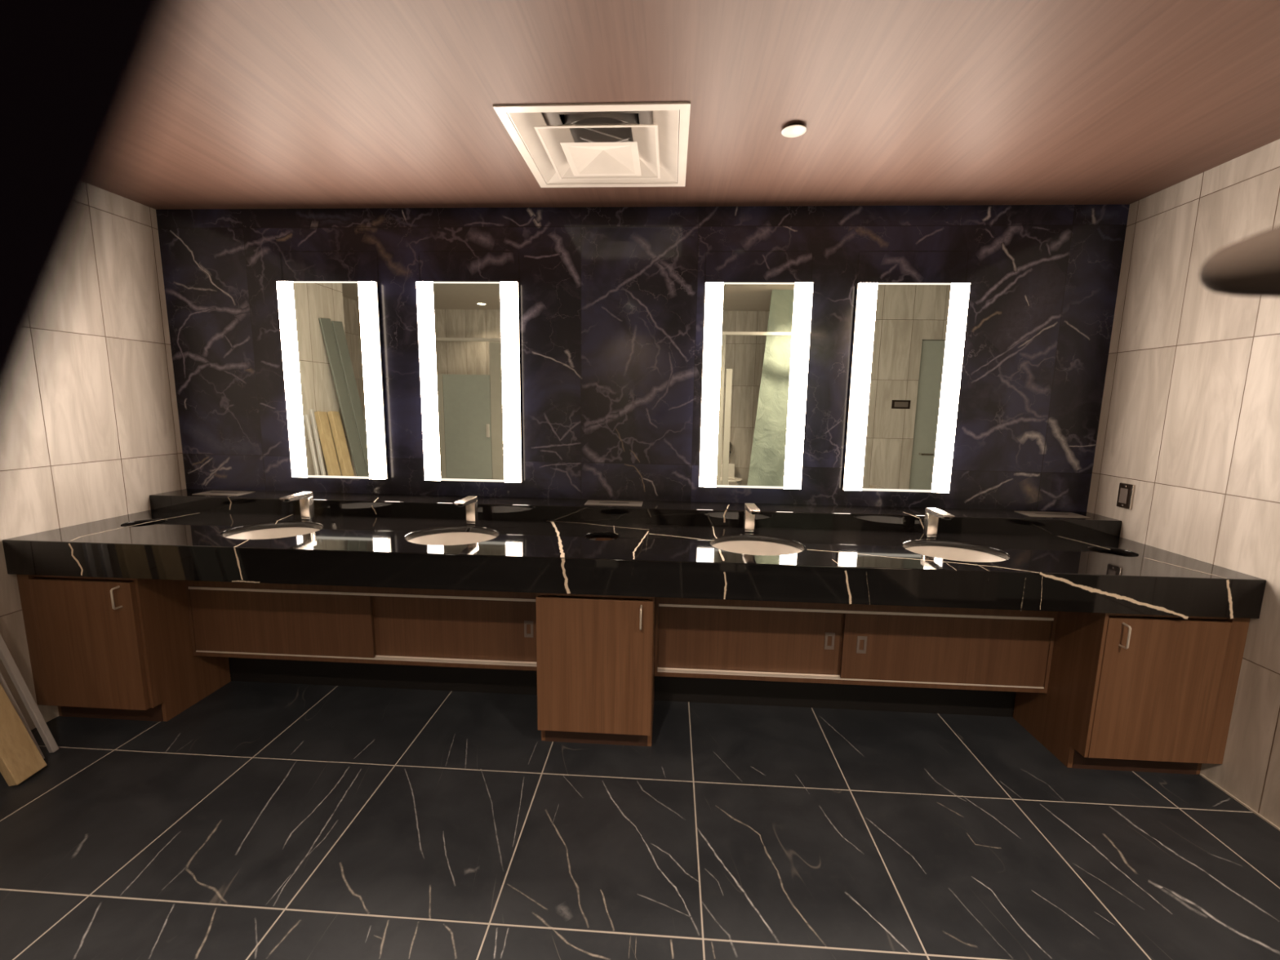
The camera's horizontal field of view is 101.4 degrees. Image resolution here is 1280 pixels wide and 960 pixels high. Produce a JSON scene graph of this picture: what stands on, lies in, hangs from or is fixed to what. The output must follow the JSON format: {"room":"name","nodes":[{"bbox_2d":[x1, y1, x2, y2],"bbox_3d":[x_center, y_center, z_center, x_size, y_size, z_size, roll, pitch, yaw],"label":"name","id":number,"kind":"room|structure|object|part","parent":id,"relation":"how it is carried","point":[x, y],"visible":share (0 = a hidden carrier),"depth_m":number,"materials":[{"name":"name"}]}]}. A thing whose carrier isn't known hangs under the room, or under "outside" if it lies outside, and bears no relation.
{"room":"public restroom","nodes":[
{"label":"public restroom","id":0,"kind":"room"},
{"bbox_2d":[0,192,186,730],"bbox_3d":[-2.746,-0.296,2.152,0.100,2.850,1.720,1,8,3],"label":"wall","id":1,"kind":"structure","parent":0,"point":[95,433],"depth_m":2.58,"materials":[{"name":"beige tile"}]},
{"bbox_2d":[0,0,188,457],"bbox_3d":[-0.113,0.118,-0.077,0.299,0.277,0.098,-5,10,-33],"label":"hand","id":2,"kind":"object","parent":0,"point":[78,77],"visible":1,"depth_m":0.01},
{"bbox_2d":[0,657,1279,959],"bbox_3d":[-0.324,1.469,0.504,8.400,0.101,5.400,1,8,3],"label":"floor","id":3,"kind":"structure","parent":0,"point":[257,820],"depth_m":1.80,"materials":[{"name":"black tile"}]},
{"bbox_2d":[0,671,44,759],"bbox_3d":[-2.578,0.460,1.978,0.328,1.405,0.030,-3,9,-24],"label":"stud","id":4,"kind":"object","parent":3,"relation":"on","point":[3,683],"visible":0.19,"depth_m":2.09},
{"bbox_2d":[0,683,46,786],"bbox_3d":[-2.544,0.483,1.888,0.425,1.388,0.106,-2,9,-20],"label":"lumber","id":5,"kind":"object","parent":3,"relation":"on","point":[20,758],"visible":1,"depth_m":2.01,"materials":[{"name":"brown wood"}]},
{"bbox_2d":[0,633,58,752],"bbox_3d":[-2.580,0.471,2.041,0.318,1.365,0.028,-3,9,-25],"label":"stud","id":6,"kind":"object","parent":3,"relation":"on","point":[9,663],"visible":1,"depth_m":2.13,"materials":[{"name":"silver metal"}]},
{"bbox_2d":[16,574,231,721],"bbox_3d":[-2.433,0.675,2.493,0.531,0.840,0.466,1,8,3],"label":"base cabinet","id":7,"kind":"object","parent":3,"relation":"on","point":[100,647],"visible":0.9,"depth_m":2.32,"materials":[{"name":"brown wood"}]},
{"bbox_3d":[-2.422,0.726,2.312,0.463,0.590,0.022,1,8,3],"label":"door","id":8,"kind":"part","parent":7,"relation":"part of","materials":[{"name":"brown wood"}]},
{"bbox_3d":[-2.239,0.505,2.240,0.009,0.099,0.037,1,8,3],"label":"handle","id":9,"kind":"part","parent":7,"relation":"part of","materials":[{"name":"silver metal"}]},
{"bbox_2d":[535,537,655,746],"bbox_3d":[-0.180,0.728,2.369,0.488,0.840,0.466,1,8,3],"label":"base cabinet","id":10,"kind":"object","parent":3,"relation":"on","point":[595,654],"visible":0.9,"depth_m":2.18,"materials":[{"name":"brown wood"}]},
{"bbox_3d":[-0.191,0.779,2.189,0.482,0.590,0.022,1,8,3],"label":"door","id":11,"kind":"part","parent":10,"relation":"part of","materials":[{"name":"brown wood"}]},
{"bbox_2d":[2,488,1266,619],"bbox_3d":[-0.165,0.290,2.515,5.040,0.253,0.871,1,8,3],"label":"countertop","id":12,"kind":"structure","parent":10,"relation":"on","point":[850,554],"depth_m":2.20,"materials":[{"name":"black stone"}]},
{"bbox_2d":[191,490,255,495],"bbox_3d":[-2.331,0.072,2.940,0.260,0.003,0.130,1,8,3],"label":"plate","id":13,"kind":"object","parent":12,"relation":"on","point":[209,492],"visible":1,"depth_m":2.93,"materials":[{"name":"silver metal"}]},
{"bbox_2d":[226,527,319,539],"bbox_3d":[-1.724,0.343,2.481,0.479,0.156,0.407,1,8,3],"label":"sink","id":14,"kind":"object","parent":12,"relation":"in","point":[280,532],"visible":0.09,"depth_m":2.62,"materials":[{"name":"white ceramic"}]},
{"bbox_2d":[279,491,314,519],"bbox_3d":[-1.708,0.142,2.614,0.047,0.139,0.177,1,8,3],"label":"faucet","id":15,"kind":"object","parent":12,"relation":"on","point":[306,499],"visible":1,"depth_m":2.66,"materials":[{"name":"silver metal"}]},
{"bbox_3d":[-1.707,0.085,2.606,0.047,0.024,0.177,1,8,3],"label":"spout","id":16,"kind":"part","parent":15,"relation":"part of","materials":[{"name":"silver metal"}]},
{"bbox_2d":[408,532,495,545],"bbox_3d":[-0.866,0.363,2.434,0.479,0.156,0.407,1,8,3],"label":"sink","id":17,"kind":"object","parent":12,"relation":"in","point":[449,538],"visible":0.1,"depth_m":2.58,"materials":[{"name":"white ceramic"}]},
{"bbox_2d":[454,496,478,524],"bbox_3d":[-0.849,0.162,2.567,0.047,0.139,0.177,1,8,3],"label":"faucet","id":18,"kind":"object","parent":12,"relation":"on","point":[470,502],"visible":1,"depth_m":2.62,"materials":[{"name":"silver metal"}]},
{"bbox_3d":[-0.848,0.105,2.559,0.047,0.024,0.177,1,8,3],"label":"spout","id":19,"kind":"part","parent":18,"relation":"part of","materials":[{"name":"silver metal"}]},
{"bbox_2d":[584,499,643,506],"bbox_3d":[-0.139,0.124,2.820,0.303,0.003,0.130,1,8,3],"label":"plate","id":20,"kind":"object","parent":12,"relation":"on","point":[589,502],"visible":1,"depth_m":2.81,"materials":[{"name":"silver metal"}]},
{"bbox_2d":[743,502,759,532],"bbox_3d":[0.530,0.195,2.491,0.047,0.139,0.177,1,8,3],"label":"faucet","id":21,"kind":"object","parent":12,"relation":"on","point":[751,509],"visible":1,"depth_m":2.54,"materials":[{"name":"silver metal"}]},
{"bbox_3d":[0.531,0.138,2.483,0.047,0.024,0.177,1,8,3],"label":"spout","id":22,"kind":"part","parent":21,"relation":"part of","materials":[{"name":"silver metal"}]},
{"bbox_2d":[711,540,801,555],"bbox_3d":[0.519,0.396,2.358,0.479,0.156,0.407,1,8,3],"label":"sink","id":23,"kind":"object","parent":12,"relation":"in","point":[744,547],"visible":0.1,"depth_m":2.51,"materials":[{"name":"white ceramic"}]},
{"bbox_2d":[923,507,954,537],"bbox_3d":[1.391,0.215,2.444,0.047,0.139,0.177,1,8,3],"label":"faucet","id":24,"kind":"object","parent":12,"relation":"on","point":[932,515],"visible":1,"depth_m":2.49,"materials":[{"name":"silver metal"}]},
{"bbox_3d":[1.392,0.158,2.436,0.047,0.024,0.177,1,8,3],"label":"spout","id":25,"kind":"part","parent":24,"relation":"part of","materials":[{"name":"silver metal"}]},
{"bbox_2d":[906,546,1005,562],"bbox_3d":[1.375,0.416,2.311,0.479,0.156,0.407,1,8,3],"label":"sink","id":26,"kind":"object","parent":12,"relation":"in","point":[940,552],"visible":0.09,"depth_m":2.45,"materials":[{"name":"white ceramic"}]},
{"bbox_2d":[1014,511,1090,518],"bbox_3d":[2.116,0.176,2.696,0.290,0.003,0.130,1,8,3],"label":"plate","id":27,"kind":"object","parent":12,"relation":"on","point":[1032,513],"visible":1,"depth_m":2.69,"materials":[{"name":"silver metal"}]},
{"bbox_3d":[0.004,0.558,2.117,0.009,0.099,0.037,1,8,3],"label":"handle","id":28,"kind":"part","parent":10,"relation":"part of","materials":[{"name":"silver metal"}]},
{"bbox_2d":[228,657,1015,716],"bbox_3d":[-0.172,0.989,2.660,3.985,0.240,0.025,1,8,3],"label":"wall","id":29,"kind":"structure","parent":3,"relation":"on","point":[735,691],"depth_m":2.63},
{"bbox_2d":[184,580,537,671],"bbox_3d":[-1.287,0.641,2.560,1.744,0.441,0.200,1,8,3],"label":"base cabinet","id":30,"kind":"object","parent":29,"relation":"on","point":[422,627],"visible":0.71,"depth_m":2.48,"materials":[{"name":"brown wood"}]},
{"bbox_3d":[-1.706,0.682,2.504,0.886,0.312,0.016,1,8,3],"label":"sliding door","id":31,"kind":"part","parent":30,"relation":"part of","materials":[{"name":"brown wood"}]},
{"bbox_3d":[-0.859,0.698,2.483,0.848,0.311,0.016,1,8,3],"label":"sliding door","id":32,"kind":"part","parent":30,"relation":"part of","materials":[{"name":"brown wood"}]},
{"bbox_3d":[-0.521,0.698,2.454,0.042,0.080,0.003,1,8,3],"label":"finger pull","id":33,"kind":"part","parent":30,"relation":"part of","materials":[{"name":"silver metal"}]},
{"bbox_2d":[653,596,1057,693],"bbox_3d":[0.944,0.693,2.438,1.743,0.441,0.200,1,8,3],"label":"base cabinet","id":34,"kind":"object","parent":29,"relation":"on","point":[998,650],"visible":0.95,"depth_m":2.35,"materials":[{"name":"brown wood"}]},
{"bbox_3d":[0.509,0.730,2.408,0.850,0.311,0.016,1,8,3],"label":"sliding door","id":35,"kind":"part","parent":34,"relation":"part of","materials":[{"name":"brown wood"}]},
{"bbox_3d":[0.860,0.730,2.378,0.042,0.080,0.003,1,8,3],"label":"finger pull","id":36,"kind":"part","parent":34,"relation":"part of","materials":[{"name":"silver metal"}]},
{"bbox_3d":[0.992,0.737,2.345,0.042,0.080,0.003,1,8,3],"label":"finger pull","id":37,"kind":"part","parent":34,"relation":"part of","materials":[{"name":"silver metal"}]},
{"bbox_3d":[1.353,0.753,2.336,0.883,0.312,0.016,1,8,3],"label":"sliding door","id":38,"kind":"part","parent":34,"relation":"part of","materials":[{"name":"brown wood"}]},
{"bbox_2d":[1013,611,1249,774],"bbox_3d":[2.070,0.780,2.246,0.526,0.840,0.466,1,8,3],"label":"base cabinet","id":39,"kind":"object","parent":3,"relation":"on","point":[1128,692],"visible":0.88,"depth_m":2.07,"materials":[{"name":"brown wood"}]},
{"bbox_3d":[1.866,0.601,2.015,0.009,0.099,0.037,1,8,3],"label":"handle","id":40,"kind":"part","parent":39,"relation":"part of","materials":[{"name":"silver metal"}]},
{"bbox_3d":[2.035,0.831,2.067,0.448,0.590,0.022,1,8,3],"label":"door","id":41,"kind":"part","parent":39,"relation":"part of","materials":[{"name":"brown wood"}]},
{"bbox_2d":[155,204,1129,511],"bbox_3d":[-0.130,-0.193,2.935,5.242,2.502,0.102,1,8,3],"label":"wall","id":42,"kind":"structure","parent":0,"point":[611,300],"depth_m":2.79,"materials":[{"name":"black stone"}]},
{"bbox_2d":[276,280,386,479],"bbox_3d":[-1.692,-0.540,2.903,0.543,1.064,0.044,1,8,3],"label":"mirror","id":43,"kind":"object","parent":42,"relation":"attached to","point":[330,331],"visible":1,"depth_m":2.88,"materials":[{"name":"clear glass"}]},
{"bbox_3d":[-1.693,-0.539,2.884,0.361,1.042,0.006,1,8,3],"label":"glass","id":44,"kind":"part","parent":43,"relation":"part of","materials":[{"name":"mirror"}]},
{"bbox_2d":[416,281,521,482],"bbox_3d":[-0.923,-0.522,2.861,0.543,1.064,0.044,1,8,3],"label":"mirror","id":45,"kind":"object","parent":42,"relation":"attached to","point":[468,331],"visible":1,"depth_m":2.84,"materials":[{"name":"clear glass"}]},
{"bbox_3d":[-0.924,-0.521,2.842,0.361,1.042,0.006,1,8,3],"label":"glass","id":46,"kind":"part","parent":45,"relation":"part of","materials":[{"name":"mirror"}]},
{"bbox_2d":[698,282,813,488],"bbox_3d":[0.602,-0.486,2.777,0.543,1.064,0.044,1,8,3],"label":"mirror","id":47,"kind":"object","parent":42,"relation":"attached to","point":[757,335],"visible":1,"depth_m":2.75,"materials":[{"name":"clear glass"}]},
{"bbox_3d":[0.601,-0.486,2.758,0.361,1.042,0.006,1,8,3],"label":"glass","id":48,"kind":"part","parent":47,"relation":"part of","materials":[{"name":"mirror"}]},
{"bbox_2d":[843,282,969,493],"bbox_3d":[1.374,-0.468,2.735,0.543,1.064,0.044,1,8,3],"label":"mirror","id":49,"kind":"object","parent":42,"relation":"attached to","point":[908,345],"visible":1,"depth_m":2.71,"materials":[{"name":"clear glass"}]},
{"bbox_3d":[1.373,-0.468,2.716,0.361,1.042,0.006,1,8,3],"label":"glass","id":50,"kind":"part","parent":49,"relation":"part of","materials":[{"name":"mirror"}]},
{"bbox_2d":[111,0,1279,209],"bbox_3d":[-0.161,-1.324,1.890,5.242,0.060,1.850,1,8,3],"label":"ceiling","id":51,"kind":"structure","parent":0,"point":[251,104],"depth_m":1.72,"materials":[{"name":"brown wood"}]},
{"bbox_2d":[493,102,690,187],"bbox_3d":[-0.146,-1.437,2.096,0.676,0.298,0.676,1,8,3],"label":"ceiling vent","id":52,"kind":"object","parent":51,"relation":"in","point":[611,144],"visible":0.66,"depth_m":2.08,"materials":[{"name":"white metal"}]},
{"bbox_3d":[-0.145,-1.390,2.136,0.293,0.087,0.070,0,8,-5],"label":"damper rod","id":53,"kind":"part","parent":52,"relation":"part of","materials":[{"name":"metal"}]},
{"bbox_2d":[781,123,806,137],"bbox_3d":[0.562,-1.279,1.915,0.088,0.014,0.088,1,8,3],"label":"recessed light","id":54,"kind":"object","parent":51,"relation":"attached to","point":[793,130],"visible":1,"depth_m":1.91,"materials":[{"name":"white plastic"}]},
{"bbox_2d":[1086,138,1279,827],"bbox_3d":[2.390,-0.185,1.930,0.100,2.850,1.600,1,8,3],"label":"wall","id":55,"kind":"structure","parent":0,"point":[1189,418],"depth_m":2.17,"materials":[{"name":"beige tile"}]},
{"bbox_2d":[1115,482,1135,509],"bbox_3d":[2.359,0.077,2.548,0.017,0.120,0.073,1,8,3],"label":"wall outlet","id":56,"kind":"object","parent":55,"relation":"attached to","point":[1126,491],"visible":1,"depth_m":2.54,"materials":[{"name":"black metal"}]},
{"bbox_2d":[1118,488,1128,503],"bbox_3d":[2.352,0.077,2.550,0.003,0.072,0.041,1,8,3],"label":"socket","id":57,"kind":"object","parent":56,"relation":"attached to","point":[1122,492],"depth_m":2.55,"materials":[{"name":"plastic"}]},
{"bbox_2d":[1200,773,1279,831],"bbox_3d":[2.292,1.275,1.756,0.006,0.006,0.830,1,8,3],"label":"trim","id":58,"kind":"structure","parent":55,"relation":"attached to","point":[1201,775],"depth_m":2.01,"materials":[{"name":"silver metal"}]},
{"bbox_2d":[1199,225,1279,297],"bbox_3d":[0.219,0.084,-0.011,0.136,0.251,0.344,-4,9,-29],"label":"hand","id":59,"kind":"object","parent":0,"point":[1250,266],"visible":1,"depth_m":0.10}
]}

